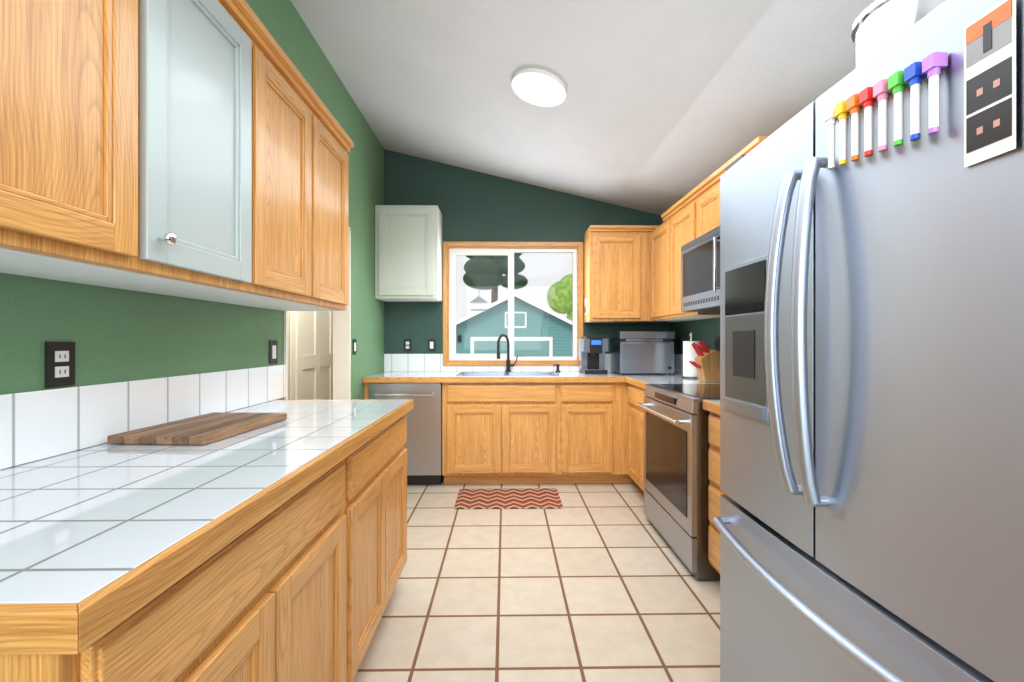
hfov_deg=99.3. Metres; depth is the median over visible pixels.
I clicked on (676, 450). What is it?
range
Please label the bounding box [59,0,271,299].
upper cabinet
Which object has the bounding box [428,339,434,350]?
light switch
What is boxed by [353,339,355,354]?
light switch
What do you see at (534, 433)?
base cabinet
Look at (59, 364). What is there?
electrical outlet
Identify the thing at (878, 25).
pot
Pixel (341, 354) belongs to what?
door frame
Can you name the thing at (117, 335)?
wall
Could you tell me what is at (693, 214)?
upper cabinet
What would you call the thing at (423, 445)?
dishwasher
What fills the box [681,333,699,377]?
paper towel
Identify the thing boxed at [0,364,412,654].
countertop
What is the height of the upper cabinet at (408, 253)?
0.834 m
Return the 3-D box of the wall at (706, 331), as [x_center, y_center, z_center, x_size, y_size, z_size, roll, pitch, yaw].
[1.646,-0.290,1.521,0.100,3.000,5.590,0,0,-1]
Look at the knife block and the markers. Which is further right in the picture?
the markers
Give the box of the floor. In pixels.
[353,478,719,681]
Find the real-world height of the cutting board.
0.024 m
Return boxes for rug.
[454,488,562,508]
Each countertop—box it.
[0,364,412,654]
[363,354,622,382]
[623,354,719,388]
[703,400,719,414]
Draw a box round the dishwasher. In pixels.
[369,383,443,484]
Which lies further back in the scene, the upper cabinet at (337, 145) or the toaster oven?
the toaster oven
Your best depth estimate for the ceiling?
2.45 m
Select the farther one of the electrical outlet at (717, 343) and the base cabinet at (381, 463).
the electrical outlet at (717, 343)
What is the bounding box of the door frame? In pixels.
[284,227,350,399]
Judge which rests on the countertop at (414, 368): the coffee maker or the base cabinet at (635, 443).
the coffee maker
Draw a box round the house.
[456,292,571,356]
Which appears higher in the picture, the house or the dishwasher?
the house
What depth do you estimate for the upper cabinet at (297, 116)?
1.71 m
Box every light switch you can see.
[269,340,277,363]
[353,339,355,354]
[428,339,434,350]
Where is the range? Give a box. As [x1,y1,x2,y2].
[636,384,719,579]
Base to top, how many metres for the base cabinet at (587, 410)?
0.872 m
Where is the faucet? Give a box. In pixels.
[497,334,517,371]
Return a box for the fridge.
[712,0,1023,681]
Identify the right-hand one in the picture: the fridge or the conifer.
the fridge
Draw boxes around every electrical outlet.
[45,342,74,387]
[404,339,410,350]
[715,336,719,350]
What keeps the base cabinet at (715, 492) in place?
on the floor
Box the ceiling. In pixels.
[291,0,875,215]
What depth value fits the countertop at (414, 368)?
4.02 m
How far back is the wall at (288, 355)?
4.03 m
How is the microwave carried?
attached to the upper cabinet at (707, 196)
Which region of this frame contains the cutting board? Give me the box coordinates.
[107,412,286,444]
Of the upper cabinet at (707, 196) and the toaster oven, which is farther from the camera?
the toaster oven
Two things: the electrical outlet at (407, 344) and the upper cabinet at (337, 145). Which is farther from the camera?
the electrical outlet at (407, 344)
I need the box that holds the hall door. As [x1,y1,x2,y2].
[290,311,332,399]
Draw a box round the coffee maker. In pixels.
[579,336,607,373]
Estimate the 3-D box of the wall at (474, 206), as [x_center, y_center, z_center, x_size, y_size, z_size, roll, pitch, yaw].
[0.213,-0.465,4.244,2.880,3.350,0.100,0,0,-1]
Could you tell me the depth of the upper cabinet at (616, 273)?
3.90 m
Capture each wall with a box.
[0,0,383,399]
[288,311,289,399]
[384,149,671,371]
[672,318,719,353]
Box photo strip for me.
[964,0,1015,167]
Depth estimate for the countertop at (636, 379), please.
3.42 m
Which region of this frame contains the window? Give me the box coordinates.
[443,241,582,365]
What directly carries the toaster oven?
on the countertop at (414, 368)
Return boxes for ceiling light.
[511,68,566,106]
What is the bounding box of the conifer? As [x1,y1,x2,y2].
[463,253,527,302]
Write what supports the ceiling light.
attached to the ceiling
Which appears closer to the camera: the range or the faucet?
the range
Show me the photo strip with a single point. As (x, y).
(989, 83)
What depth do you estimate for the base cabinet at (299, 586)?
0.86 m
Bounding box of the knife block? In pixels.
[689,341,719,381]
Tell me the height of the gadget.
0.150 m
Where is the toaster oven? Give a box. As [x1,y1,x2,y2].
[611,332,674,374]
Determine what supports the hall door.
in the wall at (288, 355)
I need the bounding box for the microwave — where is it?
[681,226,719,311]
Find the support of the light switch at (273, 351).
attached to the wall at (117, 335)
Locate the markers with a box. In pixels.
[824,52,947,169]
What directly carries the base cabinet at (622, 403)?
on the floor
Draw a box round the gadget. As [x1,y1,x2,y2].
[585,298,587,314]
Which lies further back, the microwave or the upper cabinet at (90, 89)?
the microwave
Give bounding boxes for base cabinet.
[0,451,355,681]
[356,414,406,672]
[444,394,559,483]
[552,382,615,483]
[616,382,634,482]
[627,384,644,491]
[708,412,725,573]
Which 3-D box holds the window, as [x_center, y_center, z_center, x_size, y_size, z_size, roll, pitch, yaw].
[0.011,-0.356,4.232,1.349,1.196,0.107,0,0,-1]
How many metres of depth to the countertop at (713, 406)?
2.09 m
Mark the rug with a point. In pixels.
(524, 498)
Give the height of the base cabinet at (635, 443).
0.872 m
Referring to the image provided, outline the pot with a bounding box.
[851,0,945,69]
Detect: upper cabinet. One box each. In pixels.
[0,0,179,279]
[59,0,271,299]
[206,44,323,307]
[265,108,353,310]
[375,205,441,301]
[584,225,681,322]
[650,192,719,320]
[694,136,768,238]
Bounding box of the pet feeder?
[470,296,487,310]
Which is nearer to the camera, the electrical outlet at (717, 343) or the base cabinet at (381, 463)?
the base cabinet at (381, 463)

